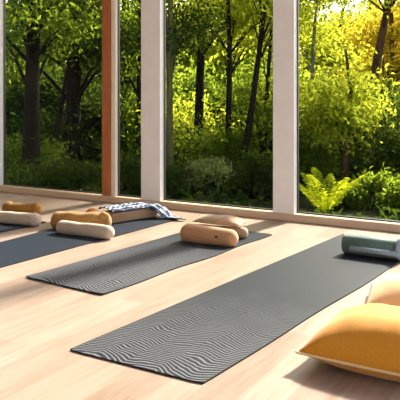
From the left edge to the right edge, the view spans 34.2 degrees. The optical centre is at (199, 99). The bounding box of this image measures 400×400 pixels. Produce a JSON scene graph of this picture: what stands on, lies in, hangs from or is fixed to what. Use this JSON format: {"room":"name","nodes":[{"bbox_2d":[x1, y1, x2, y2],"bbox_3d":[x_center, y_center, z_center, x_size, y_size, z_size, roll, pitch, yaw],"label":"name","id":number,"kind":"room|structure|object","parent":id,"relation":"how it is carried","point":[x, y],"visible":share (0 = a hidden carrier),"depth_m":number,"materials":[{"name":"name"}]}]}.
{"room":"exercise studio","nodes":[
{"label":"exercise studio","id":0,"kind":"room"},
{"bbox_2d":[0,191,399,399],"bbox_3d":[-2.164,1.060,2.805,9.800,0.120,7.580,0,0,31],"label":"floor","id":1,"kind":"structure","parent":0,"point":[40,322],"depth_m":2.91,"materials":[{"name":"brown wood"}]},
{"bbox_2d":[3,201,41,214],"bbox_3d":[-1.557,0.946,5.694,0.370,0.109,0.122,0,0,12],"label":"bolster","id":2,"kind":"object","parent":1,"relation":"on","point":[36,207],"visible":0.72,"depth_m":5.65,"materials":[{"name":"fabric"}]},
{"bbox_2d":[0,221,45,232],"bbox_3d":[-1.810,0.996,4.968,0.620,0.007,1.148,0,0,31],"label":"yoga mat","id":3,"kind":"object","parent":1,"relation":"on","point":[4,227],"visible":0.43,"depth_m":5.10,"materials":[{"name":"rubber"}]},
{"bbox_2d":[0,210,41,226],"bbox_3d":[-1.548,0.947,5.247,0.619,0.110,0.110,0,0,22],"label":"bolster","id":4,"kind":"object","parent":3,"relation":"on","point":[9,217],"visible":1,"depth_m":5.16,"materials":[{"name":"beige fabric"}]},
{"bbox_2d":[0,215,178,267],"bbox_3d":[-0.982,0.996,4.630,0.648,0.007,2.302,0,0,29],"label":"yoga mat","id":5,"kind":"object","parent":1,"relation":"on","point":[47,242],"visible":0.56,"depth_m":4.56,"materials":[{"name":"rubber"}]},
{"bbox_2d":[51,211,111,227],"bbox_3d":[-0.922,0.923,5.030,0.487,0.137,0.156,0,0,9],"label":"bolster","id":6,"kind":"object","parent":5,"relation":"on","point":[103,218],"visible":0.77,"depth_m":4.99,"materials":[{"name":"fabric"}]},
{"bbox_2d":[56,221,113,238],"bbox_3d":[-0.844,0.946,4.759,0.498,0.092,0.105,0,0,28],"label":"bolster","id":7,"kind":"object","parent":5,"relation":"on","point":[63,227],"visible":1,"depth_m":4.71,"materials":[{"name":"beige fabric"}]},
{"bbox_2d":[86,208,98,212],"bbox_3d":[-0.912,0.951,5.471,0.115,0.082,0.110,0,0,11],"label":"floor cushion","id":8,"kind":"object","parent":5,"relation":"on","point":[89,209],"visible":0.32,"depth_m":5.45,"materials":[{"name":"orange fabric"}]},
{"bbox_2d":[102,208,156,222],"bbox_3d":[-0.582,0.948,5.425,0.472,0.087,0.164,0,0,-43],"label":"cushion","id":9,"kind":"object","parent":5,"relation":"on","point":[117,216],"visible":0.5,"depth_m":5.34,"materials":[{"name":"beige fabric"}]},
{"bbox_2d":[99,202,185,219],"bbox_3d":[-0.499,0.925,5.438,0.700,0.128,0.368,0,0,-16],"label":"blanket","id":10,"kind":"object","parent":5,"relation":"on","point":[161,210],"visible":1,"depth_m":5.42,"materials":[{"name":"white fabric"}]},
{"bbox_2d":[26,231,271,294],"bbox_3d":[-0.222,0.994,4.227,0.610,0.011,1.818,0,0,34],"label":"yoga mat","id":11,"kind":"object","parent":1,"relation":"on","point":[120,269],"visible":0.75,"depth_m":3.94,"materials":[{"name":"rubber"}]},
{"bbox_2d":[180,223,238,246],"bbox_3d":[0.063,0.929,4.501,0.438,0.126,0.139,0,0,27],"label":"bolster","id":12,"kind":"object","parent":11,"relation":"on","point":[189,232],"visible":1,"depth_m":4.45,"materials":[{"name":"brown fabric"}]},
{"bbox_2d":[201,224,248,237],"bbox_3d":[0.141,0.953,4.739,0.434,0.078,0.092,0,0,19],"label":"bolster","id":13,"kind":"object","parent":11,"relation":"on","point":[242,232],"visible":0.34,"depth_m":4.66,"materials":[{"name":"fabric"}]},
{"bbox_2d":[192,214,246,225],"bbox_3d":[0.145,0.874,4.755,0.370,0.064,0.190,0,0,19],"label":"pillow","id":14,"kind":"object","parent":13,"relation":"on","point":[226,220],"visible":1,"depth_m":4.70,"materials":[{"name":"beige fabric"}]},
{"bbox_2d":[0,185,399,232],"bbox_3d":[-0.231,0.969,6.022,9.800,0.062,0.134,0,0,31],"label":"trim","id":15,"kind":"structure","parent":1,"relation":"on","point":[227,210],"depth_m":5.67,"materials":[{"name":"beige wood"}]},
{"bbox_2d":[0,0,3,184],"bbox_3d":[-2.270,-0.881,7.226,0.205,3.638,0.090,0,0,31],"label":"trim","id":16,"kind":"structure","parent":15,"relation":"on","point":[1,1],"depth_m":7.17,"materials":[{"name":"white paint"}]},
{"bbox_2d":[4,0,101,193],"bbox_3d":[-1.547,-0.881,6.824,1.447,3.636,0.022,0,0,31],"label":"window","id":17,"kind":"structure","parent":15,"relation":"attached to","point":[4,0],"depth_m":7.19,"materials":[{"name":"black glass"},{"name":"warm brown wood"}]},
{"bbox_2d":[102,0,117,195],"bbox_3d":[-0.877,-0.881,6.390,0.150,3.638,0.090,0,0,31],"label":"trim","id":18,"kind":"structure","parent":15,"relation":"on","point":[109,7],"depth_m":6.35,"materials":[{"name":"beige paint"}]},
{"bbox_2d":[118,0,140,197],"bbox_3d":[-0.659,-0.881,6.291,0.323,3.636,0.022,0,0,31],"label":"window","id":19,"kind":"structure","parent":15,"relation":"attached to","point":[118,0],"depth_m":6.36,"materials":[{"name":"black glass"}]},
{"bbox_2d":[141,0,163,200],"bbox_3d":[-0.442,-0.881,6.128,0.217,3.638,0.090,0,0,31],"label":"pillar","id":20,"kind":"structure","parent":15,"relation":"on","point":[152,11],"depth_m":6.08,"materials":[{"name":"white paint"}]},
{"bbox_2d":[164,0,272,209],"bbox_3d":[0.157,-0.881,5.801,1.144,3.636,0.022,0,0,31],"label":"window","id":21,"kind":"structure","parent":15,"relation":"attached to","point":[164,0],"depth_m":6.08,"materials":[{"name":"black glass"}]},
{"bbox_2d":[273,0,296,213],"bbox_3d":[0.715,-0.881,5.433,0.189,3.638,0.090,0,0,31],"label":"pillar","id":22,"kind":"structure","parent":15,"relation":"on","point":[284,11],"depth_m":5.38,"materials":[{"name":"white paint"}]},
{"bbox_2d":[297,0,399,222],"bbox_3d":[1.771,-0.881,4.831,2.239,3.636,0.022,0,0,31],"label":"window","id":23,"kind":"structure","parent":15,"relation":"attached to","point":[298,211],"depth_m":5.39,"materials":[{"name":"glass"},{"name":"white paint"}]},
{"bbox_2d":[70,233,399,383],"bbox_3d":[0.536,0.996,3.547,0.624,0.007,2.778,0,0,35],"label":"yoga mat","id":24,"kind":"object","parent":1,"relation":"on","point":[198,338],"visible":0.88,"depth_m":2.97,"materials":[{"name":"grey rubber"}]},
{"bbox_2d":[341,234,399,259],"bbox_3d":[1.099,0.920,4.118,0.385,0.142,0.154,0,0,33],"label":"bolster","id":25,"kind":"object","parent":24,"relation":"on","point":[354,244],"visible":1,"depth_m":4.08,"materials":[{"name":"green fabric"}]},
{"bbox_2d":[295,303,399,381],"bbox_3d":[0.799,0.900,2.424,0.771,0.200,0.462,0,0,29],"label":"pillow","id":26,"kind":"object","parent":1,"relation":"on","point":[364,339],"visible":1,"depth_m":2.35,"materials":[{"name":"yellow fabric"}]},
{"bbox_2d":[366,273,399,305],"bbox_3d":[1.031,0.920,3.114,0.440,0.161,0.400,0,0,19],"label":"pillow","id":27,"kind":"object","parent":1,"relation":"on","point":[385,290],"visible":0.74,"depth_m":3.04,"materials":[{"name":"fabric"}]},
{"label":"outside","id":28,"kind":"structure","parent":0,"visible":0},
{"bbox_2d":[6,144,399,219],"bbox_3d":[4.344,0.920,41.208,85.000,0.872,64.880,0,0,31],"label":"ground","id":29,"kind":"structure","parent":28,"point":[304,203],"depth_m":8.13,"materials":[{"name":"green plant"}]},
{"bbox_2d":[6,83,50,146],"bbox_3d":[-4.319,0.323,13.988,2.584,2.023,1.735,0,0,45],"label":"bush","id":30,"kind":"object","parent":29,"relation":"on","point":[6,83],"visible":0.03,"depth_m":13.52,"materials":[{"name":"green plant"}]},
{"bbox_2d":[6,59,65,153],"bbox_3d":[-3.475,0.099,13.535,2.418,2.351,1.742,0,0,31],"label":"bush","id":31,"kind":"object","parent":29,"relation":"on","point":[44,89],"visible":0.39,"depth_m":13.32,"materials":[{"name":"green plant"}]},
{"bbox_2d":[6,1,65,140],"bbox_3d":[-4.025,-1.315,14.256,2.938,5.208,3.647,0,0,27],"label":"broadleaf tree","id":32,"kind":"object","parent":29,"relation":"on","point":[13,75],"visible":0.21,"depth_m":13.59,"materials":[{"name":"green plant"}]},
{"bbox_2d":[6,0,67,73],"bbox_3d":[-5.822,-1.499,19.967,5.389,5.474,2.948,0,0,24],"label":"broadleaf tree","id":33,"kind":"object","parent":29,"relation":"on","point":[46,67],"visible":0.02,"depth_m":19.30,"materials":[{"name":"green plant"}]},
{"bbox_2d":[6,124,81,171],"bbox_3d":[-2.955,0.853,10.590,2.133,0.954,1.519,0,0,6],"label":"shrub","id":34,"kind":"object","parent":29,"relation":"on","point":[48,151],"visible":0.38,"depth_m":10.36,"materials":[{"name":"green plant"}]},
{"bbox_2d":[6,157,93,189],"bbox_3d":[-2.416,1.095,9.425,1.401,0.548,1.910,0,0,-40],"label":"shrub","id":35,"kind":"object","parent":29,"relation":"on","point":[16,175],"visible":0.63,"depth_m":8.96,"materials":[{"name":"green plant"}]},
{"bbox_2d":[6,0,101,165],"bbox_3d":[-2.369,-1.909,10.486,3.853,6.502,3.312,0,0,31],"label":"broadleaf tree","id":36,"kind":"object","parent":29,"relation":"on","point":[34,21],"visible":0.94,"depth_m":9.93,"materials":[{"name":"green plant"}]},
{"bbox_2d":[16,153,120,192],"bbox_3d":[-1.889,1.056,9.209,1.357,0.639,1.474,0,0,-19],"label":"shrub","id":37,"kind":"object","parent":29,"relation":"on","point":[86,172],"visible":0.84,"depth_m":8.93,"materials":[{"name":"green plant"}]},
{"bbox_2d":[6,0,140,166],"bbox_3d":[-2.603,-2.928,12.181,3.708,8.506,3.317,0,0,22],"label":"broadleaf tree","id":38,"kind":"object","parent":29,"relation":"on","point":[70,132],"visible":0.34,"depth_m":11.93,"materials":[{"name":"green plant"}]},
{"bbox_2d":[46,72,131,161],"bbox_3d":[-2.301,0.230,13.359,2.278,2.143,1.792,0,0,-5],"label":"bush","id":39,"kind":"object","parent":29,"relation":"on","point":[97,90],"visible":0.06,"depth_m":13.14,"materials":[{"name":"green plant"}]},
{"bbox_2d":[46,1,133,92],"bbox_3d":[-3.834,-1.442,20.888,5.632,5.414,3.201,0,0,31],"label":"broadleaf tree","id":40,"kind":"object","parent":29,"relation":"on","point":[60,69],"visible":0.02,"depth_m":20.50,"materials":[{"name":"green plant"}]},
{"bbox_2d":[52,0,136,147],"bbox_3d":[-1.957,-0.993,11.320,2.529,4.679,2.820,0,0,-21],"label":"sapling","id":41,"kind":"object","parent":29,"relation":"on","point":[66,75],"visible":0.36,"depth_m":11.09,"materials":[{"name":"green plant"}]},
{"bbox_2d":[57,0,178,94],"bbox_3d":[-2.809,-1.865,19.890,4.758,6.326,2.836,0,0,44],"label":"broadleaf tree","id":42,"kind":"object","parent":29,"relation":"on","point":[90,0],"visible":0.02,"depth_m":19.40,"materials":[{"name":"green plant"}]},
{"bbox_2d":[98,150,140,193],"bbox_3d":[-1.004,1.031,9.469,1.276,0.657,1.078,0,0,13],"label":"shrub","id":43,"kind":"object","parent":29,"relation":"on","point":[127,165],"visible":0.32,"depth_m":9.20,"materials":[{"name":"green plant"}]},
{"bbox_2d":[58,0,188,166],"bbox_3d":[-1.323,-2.684,12.843,3.390,8.002,3.379,0,0,25],"label":"broadleaf tree","id":44,"kind":"object","parent":29,"relation":"on","point":[126,32],"visible":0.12,"depth_m":12.32,"materials":[{"name":"green plant"}]},
{"bbox_2d":[83,70,179,96],"bbox_3d":[-1.641,0.218,14.098,1.661,2.158,2.610,0,0,-44],"label":"bush","id":45,"kind":"object","parent":29,"relation":"on","point":[135,70],"visible":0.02,"depth_m":13.86,"materials":[{"name":"green plant"}]},
{"bbox_2d":[78,0,210,160],"bbox_3d":[-1.055,-1.757,11.793,2.832,6.201,2.726,0,0,31],"label":"broadleaf tree","id":46,"kind":"object","parent":29,"relation":"on","point":[137,95],"visible":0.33,"depth_m":11.46,"materials":[{"name":"green plant"}]},
{"bbox_2d":[128,154,192,198],"bbox_3d":[-0.509,1.014,8.680,1.014,0.612,0.921,0,0,-33],"label":"shrub","id":47,"kind":"object","parent":29,"relation":"on","point":[175,176],"visible":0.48,"depth_m":8.57,"materials":[{"name":"green plant"}]},
{"bbox_2d":[101,0,235,193],"bbox_3d":[-0.231,-1.191,9.342,2.825,5.001,3.329,0,0,-29],"label":"broadleaf tree","id":48,"kind":"object","parent":29,"relation":"on","point":[172,32],"visible":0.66,"depth_m":8.98,"materials":[{"name":"green plant"}]},
{"bbox_2d":[132,84,221,156],"bbox_3d":[-0.780,0.456,13.289,2.876,1.729,1.547,0,0,28],"label":"bush","id":49,"kind":"object","parent":29,"relation":"on","point":[178,92],"visible":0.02,"depth_m":12.98,"materials":[{"name":"green plant"}]},
{"bbox_2d":[120,3,245,92],"bbox_3d":[-0.908,-1.306,19.974,5.188,5.073,2.963,0,0,27],"label":"broadleaf tree","id":50,"kind":"object","parent":29,"relation":"on","point":[212,51],"visible":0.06,"depth_m":19.32,"materials":[{"name":"green plant"}]},
{"bbox_2d":[166,51,222,156],"bbox_3d":[-0.295,-0.054,14.259,2.538,2.695,1.769,0,0,31],"label":"bush","id":51,"kind":"object","parent":29,"relation":"on","point":[193,77],"visible":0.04,"depth_m":13.87,"materials":[{"name":"green plant"}]},
{"bbox_2d":[124,0,271,160],"bbox_3d":[-0.025,-1.503,11.393,3.406,5.604,3.059,0,0,31],"label":"broadleaf tree","id":52,"kind":"object","parent":29,"relation":"on","point":[199,107],"visible":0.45,"depth_m":10.96,"materials":[{"name":"green plant"}]},
{"bbox_2d":[6,143,399,220],"bbox_3d":[-1.300,1.119,13.376,16.131,0.588,10.570,0,0,31],"label":"undergrowth","id":53,"kind":"object","parent":29,"relation":"on","point":[246,202],"visible":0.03,"depth_m":8.27,"materials":[{"name":"green plant"}]},
{"bbox_2d":[180,154,233,193],"bbox_3d":[0.148,1.024,8.957,0.899,0.562,0.803,0,0,31],"label":"shrub","id":54,"kind":"object","parent":29,"relation":"on","point":[207,170],"visible":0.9,"depth_m":8.79,"materials":[{"name":"green plant"}]},
{"bbox_2d":[173,68,260,155],"bbox_3d":[0.274,0.295,13.384,2.584,1.979,1.671,0,0,23],"label":"bush","id":55,"kind":"object","parent":29,"relation":"on","point":[210,92],"visible":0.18,"depth_m":13.03,"materials":[{"name":"green plant"}]},
{"bbox_2d":[176,114,269,173],"bbox_3d":[0.239,0.730,10.178,1.609,1.098,1.250,0,0,31],"label":"shrub","id":56,"kind":"object","parent":29,"relation":"on","point":[234,146],"visible":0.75,"depth_m":9.99,"materials":[{"name":"green plant"}]},
{"bbox_2d":[167,0,310,166],"bbox_3d":[0.384,-1.035,10.691,3.031,4.603,3.528,0,0,31],"label":"broadleaf tree","id":57,"kind":"object","parent":29,"relation":"on","point":[229,48],"visible":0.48,"depth_m":10.34,"materials":[{"name":"green plant"}]},
{"bbox_2d":[177,16,306,90],"bbox_3d":[0.957,-1.200,19.913,5.178,4.735,3.130,0,0,31],"label":"broadleaf tree","id":58,"kind":"object","parent":29,"relation":"on","point":[247,54],"visible":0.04,"depth_m":19.52,"materials":[{"name":"green plant"}]},
{"bbox_2d":[224,83,272,156],"bbox_3d":[0.952,0.306,13.873,2.561,1.912,1.932,0,0,-3],"label":"bush","id":59,"kind":"object","parent":29,"relation":"on","point":[259,83],"visible":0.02,"depth_m":13.32,"materials":[{"name":"green plant"}]},
{"bbox_2d":[212,145,302,199],"bbox_3d":[0.724,0.943,8.473,0.996,0.753,1.098,0,0,-36],"label":"shrub","id":60,"kind":"object","parent":29,"relation":"on","point":[258,172],"visible":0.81,"depth_m":8.33,"materials":[{"name":"green plant"}]},
{"bbox_2d":[202,0,331,156],"bbox_3d":[1.151,-0.837,11.293,2.653,4.222,3.182,0,0,24],"label":"broadleaf tree","id":61,"kind":"object","parent":29,"relation":"on","point":[264,123],"visible":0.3,"depth_m":10.96,"materials":[{"name":"green plant"}]},
{"bbox_2d":[224,58,320,155],"bbox_3d":[1.419,0.150,13.329,1.660,2.263,2.558,0,0,-42],"label":"bush","id":62,"kind":"object","parent":29,"relation":"on","point":[234,78],"visible":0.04,"depth_m":13.16,"materials":[{"name":"green plant"}]},
{"bbox_2d":[200,0,345,171],"bbox_3d":[1.389,-0.926,10.062,3.072,4.392,3.060,0,0,9],"label":"broadleaf tree","id":63,"kind":"object","parent":29,"relation":"on","point":[263,4],"visible":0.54,"depth_m":9.91,"materials":[{"name":"green plant"}]},
{"bbox_2d":[225,3,343,79],"bbox_3d":[2.494,-1.074,19.970,3.192,4.560,4.535,0,0,-44],"label":"broadleaf tree","id":64,"kind":"object","parent":29,"relation":"on","point":[328,55],"visible":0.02,"depth_m":19.41,"materials":[{"name":"green plant"}]},
{"bbox_2d":[267,116,344,186],"bbox_3d":[1.538,0.749,9.460,1.372,1.062,1.154,0,0,31],"label":"shrub","id":65,"kind":"object","parent":29,"relation":"on","point":[315,157],"visible":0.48,"depth_m":9.20,"materials":[{"name":"green plant"}]},
{"bbox_2d":[268,0,362,70],"bbox_3d":[3.838,-1.258,21.879,5.187,4.892,2.996,0,0,35],"label":"broadleaf tree","id":66,"kind":"object","parent":29,"relation":"on","point":[310,0],"visible":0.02,"depth_m":21.18,"materials":[{"name":"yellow plant"}]},
{"bbox_2d":[249,0,389,148],"bbox_3d":[1.970,-0.713,11.363,2.944,3.974,2.892,0,0,-42],"label":"broadleaf tree","id":67,"kind":"object","parent":29,"relation":"on","point":[323,33],"visible":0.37,"depth_m":11.16,"materials":[{"name":"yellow plant"}]},
{"bbox_2d":[299,167,370,212],"bbox_3d":[1.429,1.067,7.473,0.900,0.532,0.898,0,0,-34],"label":"fern","id":68,"kind":"object","parent":29,"relation":"on","point":[328,199],"visible":0.93,"depth_m":7.40,"materials":[{"name":"green plant"}]},
{"bbox_2d":[300,61,395,152],"bbox_3d":[2.777,0.214,13.425,2.643,2.080,1.525,0,0,22],"label":"bush","id":69,"kind":"object","parent":29,"relation":"on","point":[301,61],"visible":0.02,"depth_m":13.22,"materials":[{"name":"green plant"}]},
{"bbox_2d":[315,0,380,50],"bbox_3d":[5.794,-1.313,22.019,5.096,5.071,3.084,0,0,23],"label":"broadleaf tree","id":70,"kind":"object","parent":29,"relation":"on","point":[369,4],"visible":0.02,"depth_m":21.75,"materials":[{"name":"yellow plant"}]},
{"bbox_2d":[299,49,399,181],"bbox_3d":[2.011,0.295,9.248,1.941,2.002,2.355,0,0,31],"label":"broadleaf tree","id":71,"kind":"object","parent":29,"relation":"on","point":[344,116],"visible":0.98,"depth_m":8.91,"materials":[{"name":"green plant"}]},
{"bbox_2d":[299,2,399,83],"bbox_3d":[4.618,-1.098,20.324,4.815,4.569,3.088,0,0,23],"label":"broadleaf tree","id":72,"kind":"object","parent":29,"relation":"on","point":[363,9],"visible":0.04,"depth_m":20.01,"materials":[{"name":"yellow plant"}]},
{"bbox_2d":[302,0,399,173],"bbox_3d":[3.181,-0.831,10.913,3.096,4.249,3.242,0,0,31],"label":"broadleaf tree","id":73,"kind":"object","parent":29,"relation":"on","point":[388,4],"visible":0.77,"depth_m":10.67,"materials":[{"name":"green plant"}]},
{"bbox_2d":[325,181,377,209],"bbox_3d":[1.824,1.169,7.949,0.683,0.365,0.708,0,0,31],"label":"shrub","id":74,"kind":"object","parent":29,"relation":"on","point":[357,200],"visible":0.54,"depth_m":7.76,"materials":[{"name":"green plant"}]},
{"bbox_2d":[315,58,399,175],"bbox_3d":[2.776,0.320,10.023,2.702,1.902,2.447,0,0,36],"label":"broadleaf tree","id":75,"kind":"object","parent":29,"relation":"on","point":[397,104],"visible":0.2,"depth_m":9.82,"materials":[{"name":"green plant"}]},
{"bbox_2d":[324,0,399,128],"bbox_3d":[3.967,-1.040,13.204,2.506,4.603,3.163,0,0,-18],"label":"broadleaf tree","id":76,"kind":"object","parent":29,"relation":"on","point":[370,30],"visible":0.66,"depth_m":13.05,"materials":[{"name":"yellow plant"}]},
{"bbox_2d":[332,12,399,86],"bbox_3d":[6.104,-1.054,19.939,5.090,4.570,3.182,0,0,31],"label":"broadleaf tree","id":77,"kind":"object","parent":29,"relation":"on","point":[381,12],"visible":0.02,"depth_m":19.92,"materials":[{"name":"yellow plant"}]},
{"bbox_2d":[334,110,399,178],"bbox_3d":[2.576,0.714,8.962,1.560,1.185,1.299,0,0,31],"label":"shrub","id":78,"kind":"object","parent":29,"relation":"on","point":[369,161],"visible":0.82,"depth_m":8.87,"materials":[{"name":"green plant"}]},
{"bbox_2d":[342,161,399,211],"bbox_3d":[2.287,1.048,7.849,1.201,0.612,0.974,0,0,31],"label":"shrub","id":79,"kind":"object","parent":29,"relation":"on","point":[378,183],"visible":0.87,"depth_m":7.76,"materials":[{"name":"green plant"}]}
]}

